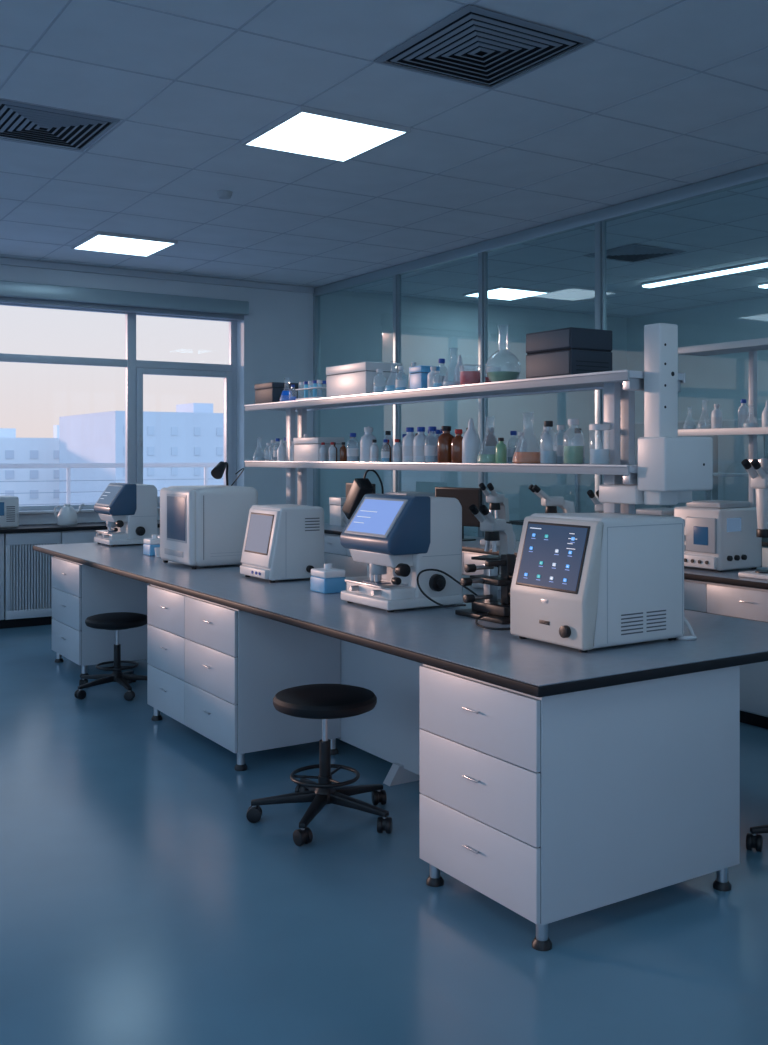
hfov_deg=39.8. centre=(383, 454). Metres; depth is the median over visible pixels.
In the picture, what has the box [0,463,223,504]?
terrace railing
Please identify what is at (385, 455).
vial
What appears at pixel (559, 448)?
bottle
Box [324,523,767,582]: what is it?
countertop
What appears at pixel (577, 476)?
bench
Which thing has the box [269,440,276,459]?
bottle
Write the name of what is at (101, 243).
diffuser
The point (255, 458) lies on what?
flask
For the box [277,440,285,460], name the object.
plastic bottle
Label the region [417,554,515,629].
micromanipulator
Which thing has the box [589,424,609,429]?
lid
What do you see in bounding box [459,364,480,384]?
glass beaker
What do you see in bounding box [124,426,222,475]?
building windows
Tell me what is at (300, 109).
frame
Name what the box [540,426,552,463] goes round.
bottle
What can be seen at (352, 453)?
bottle
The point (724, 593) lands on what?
bench
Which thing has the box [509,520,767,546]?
countertop
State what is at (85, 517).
wall
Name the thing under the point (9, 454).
building windows
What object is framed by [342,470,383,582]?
gooseneck lamp
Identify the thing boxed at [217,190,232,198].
smoke detector
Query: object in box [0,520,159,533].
countertop
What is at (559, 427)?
cap
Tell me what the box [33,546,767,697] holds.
countertop
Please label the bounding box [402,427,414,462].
bottle
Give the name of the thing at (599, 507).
microscope
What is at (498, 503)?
microscope
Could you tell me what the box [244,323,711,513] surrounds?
shelf rack
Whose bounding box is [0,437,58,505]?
building mass
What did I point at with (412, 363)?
bottle
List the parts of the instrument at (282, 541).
screen glass, knob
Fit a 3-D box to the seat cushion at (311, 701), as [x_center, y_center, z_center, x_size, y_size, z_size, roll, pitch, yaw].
[-0.269,1.116,4.832,0.472,0.078,0.472,0,0,-40]
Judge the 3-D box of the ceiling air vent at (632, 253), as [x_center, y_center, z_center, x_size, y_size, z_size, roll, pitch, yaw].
[2.449,-1.968,10.394,0.700,0.018,0.700,0,0,-32]
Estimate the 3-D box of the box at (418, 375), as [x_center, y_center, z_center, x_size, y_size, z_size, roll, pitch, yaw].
[0.226,-0.425,5.954,0.126,0.140,0.126,0,0,-33]
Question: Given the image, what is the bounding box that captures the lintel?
[0,265,243,300]
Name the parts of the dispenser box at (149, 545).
white lid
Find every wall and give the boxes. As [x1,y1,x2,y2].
[4,510,159,611]
[320,291,626,540]
[627,297,767,422]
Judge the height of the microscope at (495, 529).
0.482 m
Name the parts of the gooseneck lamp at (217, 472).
gooseneck arm, lamp cord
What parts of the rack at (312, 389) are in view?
rack frame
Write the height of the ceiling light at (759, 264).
0.049 m
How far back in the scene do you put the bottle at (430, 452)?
5.76 m
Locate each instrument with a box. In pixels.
[0,496,18,527]
[160,485,257,568]
[240,504,323,582]
[674,500,761,571]
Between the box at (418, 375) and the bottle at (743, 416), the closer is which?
the box at (418, 375)
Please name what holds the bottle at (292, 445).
on the shelf rack at (669, 467)
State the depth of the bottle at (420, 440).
5.86 m
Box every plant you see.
[0,428,15,437]
[176,403,212,412]
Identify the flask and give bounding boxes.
[253,450,265,460]
[280,378,292,401]
[385,385,395,391]
[442,361,460,385]
[476,416,497,462]
[485,325,520,381]
[513,412,540,462]
[683,421,695,428]
[697,400,710,428]
[743,405,758,427]
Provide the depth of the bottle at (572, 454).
4.83 m
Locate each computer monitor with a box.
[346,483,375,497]
[435,487,481,540]
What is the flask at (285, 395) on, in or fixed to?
on the shelf rack at (669, 467)
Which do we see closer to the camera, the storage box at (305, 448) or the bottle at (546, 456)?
the bottle at (546, 456)
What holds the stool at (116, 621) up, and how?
on the floor slab
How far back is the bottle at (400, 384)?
6.04 m
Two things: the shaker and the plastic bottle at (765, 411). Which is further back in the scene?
the shaker
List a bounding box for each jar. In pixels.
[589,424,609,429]
[589,424,609,463]
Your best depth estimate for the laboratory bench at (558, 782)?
4.00 m
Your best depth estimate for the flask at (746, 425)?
6.84 m
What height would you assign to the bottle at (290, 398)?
0.120 m
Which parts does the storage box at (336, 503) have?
box lid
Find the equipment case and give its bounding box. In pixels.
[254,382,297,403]
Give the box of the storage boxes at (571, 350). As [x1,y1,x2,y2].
[526,327,611,378]
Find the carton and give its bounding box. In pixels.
[326,362,402,396]
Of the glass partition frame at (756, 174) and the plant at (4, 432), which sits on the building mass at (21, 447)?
the plant at (4, 432)
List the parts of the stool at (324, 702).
leg, leg, leg, leg, leg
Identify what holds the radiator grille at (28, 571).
attached to the cabinet at (81, 532)
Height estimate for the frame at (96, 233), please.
0.030 m
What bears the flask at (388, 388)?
on the shelf rack at (669, 467)
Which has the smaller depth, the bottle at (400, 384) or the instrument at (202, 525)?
the bottle at (400, 384)
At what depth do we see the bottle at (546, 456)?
4.97 m
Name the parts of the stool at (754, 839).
leg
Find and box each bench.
[33,543,767,950]
[324,523,767,728]
[509,473,767,567]
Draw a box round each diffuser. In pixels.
[75,235,173,255]
[246,112,404,160]
[466,288,544,299]
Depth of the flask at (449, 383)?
5.61 m
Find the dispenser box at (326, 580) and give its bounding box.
[310,563,345,593]
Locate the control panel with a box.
[240,565,268,578]
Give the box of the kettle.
[54,504,84,525]
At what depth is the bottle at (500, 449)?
5.25 m
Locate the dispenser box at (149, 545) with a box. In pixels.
[143,534,159,555]
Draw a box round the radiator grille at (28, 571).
[5,531,60,619]
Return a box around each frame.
[71,231,177,256]
[242,106,410,162]
[463,285,549,300]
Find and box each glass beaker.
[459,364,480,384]
[484,367,500,382]
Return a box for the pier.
[237,287,312,505]
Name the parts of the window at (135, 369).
handle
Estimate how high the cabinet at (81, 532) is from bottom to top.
0.955 m
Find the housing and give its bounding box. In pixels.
[0,280,248,320]
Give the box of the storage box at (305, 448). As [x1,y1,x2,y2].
[293,437,343,461]
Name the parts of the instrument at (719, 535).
drawer, door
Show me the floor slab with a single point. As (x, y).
(141, 903)
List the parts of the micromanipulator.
micrometer knob, micrometer knob, micrometer knob, plate, cross arm, arm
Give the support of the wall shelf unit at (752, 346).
on the bench at (724, 593)
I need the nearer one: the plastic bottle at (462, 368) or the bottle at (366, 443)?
the plastic bottle at (462, 368)
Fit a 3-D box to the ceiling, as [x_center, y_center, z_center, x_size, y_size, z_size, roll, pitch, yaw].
[0.833,-2.055,5.392,15.600,0.150,14.600,0,0,-33]
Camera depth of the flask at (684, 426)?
7.27 m
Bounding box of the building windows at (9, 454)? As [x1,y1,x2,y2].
[5,450,58,497]
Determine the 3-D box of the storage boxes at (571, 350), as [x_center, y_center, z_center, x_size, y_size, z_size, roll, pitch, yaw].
[0.872,-0.468,5.012,0.264,0.225,0.322,0,0,-33]
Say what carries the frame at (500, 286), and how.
attached to the ceiling
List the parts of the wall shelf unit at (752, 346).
shelf rail, shelf rail, upright post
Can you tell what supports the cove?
attached to the ceiling
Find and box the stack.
[53,425,58,437]
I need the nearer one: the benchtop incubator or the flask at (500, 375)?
the flask at (500, 375)
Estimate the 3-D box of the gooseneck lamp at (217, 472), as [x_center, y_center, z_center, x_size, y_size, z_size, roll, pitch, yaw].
[-1.136,0.403,7.839,0.212,0.713,0.396,0,0,4]
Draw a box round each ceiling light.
[641,260,767,287]
[757,282,767,287]
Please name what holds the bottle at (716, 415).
on the wall shelf unit at (752, 346)
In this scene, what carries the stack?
on the building mass at (21, 447)
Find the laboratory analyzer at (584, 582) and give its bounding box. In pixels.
[510,513,696,652]
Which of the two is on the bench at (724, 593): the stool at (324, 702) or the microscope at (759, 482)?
the microscope at (759, 482)
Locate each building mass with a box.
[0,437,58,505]
[59,411,223,504]
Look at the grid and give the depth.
7.30 m
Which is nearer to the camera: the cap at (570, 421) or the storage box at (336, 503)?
the cap at (570, 421)
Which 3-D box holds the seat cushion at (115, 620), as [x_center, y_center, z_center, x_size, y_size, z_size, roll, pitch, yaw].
[-1.871,1.159,7.440,0.434,0.072,0.434,0,0,6]
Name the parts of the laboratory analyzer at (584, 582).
screen glass, power knob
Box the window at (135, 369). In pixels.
[0,303,236,510]
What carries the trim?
attached to the wall at (85, 517)
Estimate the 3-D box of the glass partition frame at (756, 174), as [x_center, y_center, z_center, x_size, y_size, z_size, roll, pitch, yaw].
[2.962,-0.157,6.666,0.080,3.634,14.060,0,0,-33]
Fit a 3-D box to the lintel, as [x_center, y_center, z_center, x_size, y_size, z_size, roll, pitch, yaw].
[-5.546,-1.795,9.776,9.150,0.370,0.350,0,0,-32]
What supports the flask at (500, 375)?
on the shelf rack at (669, 467)
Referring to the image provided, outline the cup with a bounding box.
[155,547,159,557]
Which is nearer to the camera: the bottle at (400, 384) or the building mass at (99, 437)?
the bottle at (400, 384)
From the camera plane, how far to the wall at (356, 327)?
13.69 m
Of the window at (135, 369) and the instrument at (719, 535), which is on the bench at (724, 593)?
the instrument at (719, 535)
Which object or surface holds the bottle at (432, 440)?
on the shelf rack at (669, 467)
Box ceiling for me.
[0,0,767,317]
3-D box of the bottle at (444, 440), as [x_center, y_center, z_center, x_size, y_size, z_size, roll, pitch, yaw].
[0.335,-0.056,5.691,0.100,0.200,0.100,0,0,-33]
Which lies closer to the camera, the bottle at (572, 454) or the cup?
the bottle at (572, 454)
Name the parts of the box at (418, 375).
box lid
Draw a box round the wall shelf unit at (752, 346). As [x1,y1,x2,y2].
[678,338,767,506]
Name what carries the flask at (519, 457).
on the shelf rack at (669, 467)
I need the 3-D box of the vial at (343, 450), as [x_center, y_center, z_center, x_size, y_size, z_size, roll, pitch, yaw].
[-0.255,-0.018,6.644,0.046,0.125,0.046,0,0,-33]
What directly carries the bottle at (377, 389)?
on the shelf rack at (669, 467)
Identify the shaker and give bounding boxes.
[636,508,673,516]
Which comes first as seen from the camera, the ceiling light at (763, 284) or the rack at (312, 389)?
the rack at (312, 389)
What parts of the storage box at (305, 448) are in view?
box lid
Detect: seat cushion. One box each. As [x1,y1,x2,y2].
[85,612,146,628]
[273,684,376,718]
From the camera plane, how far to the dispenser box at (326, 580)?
5.84 m
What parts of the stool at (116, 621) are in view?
leg, leg, leg, leg, leg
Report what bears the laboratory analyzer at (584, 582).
on the laboratory bench at (558, 782)
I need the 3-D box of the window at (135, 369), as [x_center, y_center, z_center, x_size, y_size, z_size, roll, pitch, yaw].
[-5.394,-0.505,9.909,8.750,2.210,0.130,0,0,-33]
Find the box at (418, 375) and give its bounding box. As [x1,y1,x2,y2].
[409,365,439,389]
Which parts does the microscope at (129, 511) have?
screen glass, stage plate, coarse knob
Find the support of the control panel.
on the instrument at (282, 541)
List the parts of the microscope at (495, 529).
arm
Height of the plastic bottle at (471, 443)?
0.235 m
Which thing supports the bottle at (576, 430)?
on the shelf rack at (669, 467)
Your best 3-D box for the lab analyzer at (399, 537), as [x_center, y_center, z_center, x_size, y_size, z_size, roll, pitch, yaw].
[0.089,0.481,5.383,0.465,0.556,0.508,0,0,-33]
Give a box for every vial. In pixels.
[319,442,326,461]
[329,442,335,461]
[340,442,346,461]
[370,440,378,461]
[381,439,389,461]
[383,440,390,461]
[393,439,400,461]
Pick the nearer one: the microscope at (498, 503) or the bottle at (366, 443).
the bottle at (366, 443)
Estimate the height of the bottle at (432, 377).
0.130 m
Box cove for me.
[0,257,313,293]
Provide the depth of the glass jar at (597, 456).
4.68 m
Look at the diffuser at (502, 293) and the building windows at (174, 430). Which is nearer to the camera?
the diffuser at (502, 293)
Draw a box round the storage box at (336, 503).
[329,497,345,525]
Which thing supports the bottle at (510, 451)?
on the shelf rack at (669, 467)
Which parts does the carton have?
box lid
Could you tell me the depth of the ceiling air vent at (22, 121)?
6.33 m
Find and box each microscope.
[94,483,156,545]
[469,504,515,589]
[479,483,515,545]
[528,484,574,512]
[587,490,603,512]
[738,458,767,579]
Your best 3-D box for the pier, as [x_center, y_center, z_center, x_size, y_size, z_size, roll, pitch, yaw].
[-1.274,-0.160,12.497,0.980,3.640,0.350,0,0,-32]
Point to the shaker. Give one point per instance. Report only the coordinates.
(643, 511)
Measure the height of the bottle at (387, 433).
0.190 m
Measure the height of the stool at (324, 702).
0.583 m
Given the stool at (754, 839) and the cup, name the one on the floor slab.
the stool at (754, 839)
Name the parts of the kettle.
handle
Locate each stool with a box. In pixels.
[74,612,146,700]
[246,684,391,845]
[746,824,767,851]
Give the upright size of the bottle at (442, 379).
0.190 m
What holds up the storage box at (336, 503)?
on the bench at (724, 593)
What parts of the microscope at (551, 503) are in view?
arm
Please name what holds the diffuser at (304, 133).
attached to the frame at (300, 109)
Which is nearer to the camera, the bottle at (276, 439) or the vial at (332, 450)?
the vial at (332, 450)
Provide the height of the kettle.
0.210 m
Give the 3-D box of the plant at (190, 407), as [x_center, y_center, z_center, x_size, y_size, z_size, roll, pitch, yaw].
[-12.457,-2.990,69.727,1.365,0.700,3.000,0,0,-33]
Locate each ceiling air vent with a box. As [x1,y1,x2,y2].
[0,99,119,150]
[373,4,594,88]
[583,244,685,262]
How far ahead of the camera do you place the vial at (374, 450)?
6.23 m
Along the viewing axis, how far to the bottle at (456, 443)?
5.57 m
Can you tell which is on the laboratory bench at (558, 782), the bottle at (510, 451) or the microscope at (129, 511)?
the microscope at (129, 511)
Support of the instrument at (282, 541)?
on the laboratory bench at (558, 782)
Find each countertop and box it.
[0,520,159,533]
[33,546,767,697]
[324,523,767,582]
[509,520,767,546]
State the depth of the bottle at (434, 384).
5.73 m
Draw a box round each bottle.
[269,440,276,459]
[273,438,279,456]
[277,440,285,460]
[289,385,296,400]
[290,441,293,460]
[347,433,358,460]
[360,427,376,461]
[374,369,384,392]
[383,431,392,461]
[396,366,406,390]
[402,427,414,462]
[408,362,415,389]
[413,427,428,462]
[424,426,436,461]
[427,366,438,387]
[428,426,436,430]
[428,431,436,462]
[433,371,441,386]
[435,430,440,438]
[437,426,453,462]
[438,359,447,386]
[451,429,462,462]
[454,355,465,380]
[462,418,480,462]
[485,427,496,453]
[495,438,506,462]
[507,431,519,463]
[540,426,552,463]
[541,421,556,462]
[553,425,567,462]
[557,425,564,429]
[564,419,582,462]
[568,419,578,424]
[571,428,584,462]
[711,404,721,428]
[738,399,748,427]
[762,400,767,426]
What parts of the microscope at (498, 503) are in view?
arm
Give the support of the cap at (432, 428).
on the bottle at (430, 452)
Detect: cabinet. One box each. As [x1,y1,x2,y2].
[0,520,159,628]
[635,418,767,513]
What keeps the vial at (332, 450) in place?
on the shelf rack at (669, 467)
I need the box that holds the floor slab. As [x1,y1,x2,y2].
[0,624,767,1044]
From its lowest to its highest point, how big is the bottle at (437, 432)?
0.190 m
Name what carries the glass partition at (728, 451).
on the floor slab
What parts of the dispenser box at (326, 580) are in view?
white lid, lid knob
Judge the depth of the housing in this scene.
11.24 m
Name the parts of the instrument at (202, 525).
door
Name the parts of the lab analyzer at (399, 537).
knob, screen glass, stage plate, knob, coarse knob, fine knob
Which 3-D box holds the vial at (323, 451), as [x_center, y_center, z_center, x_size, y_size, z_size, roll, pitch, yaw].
[-0.389,-0.018,6.771,0.046,0.125,0.046,0,0,-33]
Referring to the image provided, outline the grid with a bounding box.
[0,0,767,317]
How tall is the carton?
0.200 m
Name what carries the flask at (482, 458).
on the shelf rack at (669, 467)
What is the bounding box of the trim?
[19,507,159,513]
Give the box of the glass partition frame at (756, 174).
[313,163,767,537]
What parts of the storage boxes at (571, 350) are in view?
plate, plate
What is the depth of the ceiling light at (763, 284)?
12.18 m
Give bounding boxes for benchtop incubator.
[385,492,434,496]
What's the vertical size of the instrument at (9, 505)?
0.300 m
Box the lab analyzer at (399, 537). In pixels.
[340,494,462,611]
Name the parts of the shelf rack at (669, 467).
upright post, shelf rail, shelf rail, shelf rail, shelf rail, upright post, power rail, post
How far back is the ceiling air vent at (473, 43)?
5.13 m
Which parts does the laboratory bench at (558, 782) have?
modesty panel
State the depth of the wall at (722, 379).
14.04 m
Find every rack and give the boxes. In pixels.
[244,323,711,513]
[295,380,326,399]
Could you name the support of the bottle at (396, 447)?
on the shelf rack at (669, 467)
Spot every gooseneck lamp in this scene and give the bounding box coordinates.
[211,461,243,485]
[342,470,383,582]
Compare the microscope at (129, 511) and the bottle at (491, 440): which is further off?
the microscope at (129, 511)
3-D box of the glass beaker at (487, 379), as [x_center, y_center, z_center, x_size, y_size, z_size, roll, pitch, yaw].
[0.567,-0.406,5.531,0.091,0.100,0.091,0,0,-33]
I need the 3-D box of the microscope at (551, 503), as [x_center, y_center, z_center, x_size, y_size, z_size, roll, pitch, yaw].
[1.336,0.495,8.386,0.381,0.528,0.207,0,0,-15]
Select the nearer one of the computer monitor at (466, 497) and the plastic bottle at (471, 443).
the plastic bottle at (471, 443)
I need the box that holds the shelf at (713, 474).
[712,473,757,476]
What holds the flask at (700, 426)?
on the wall shelf unit at (752, 346)

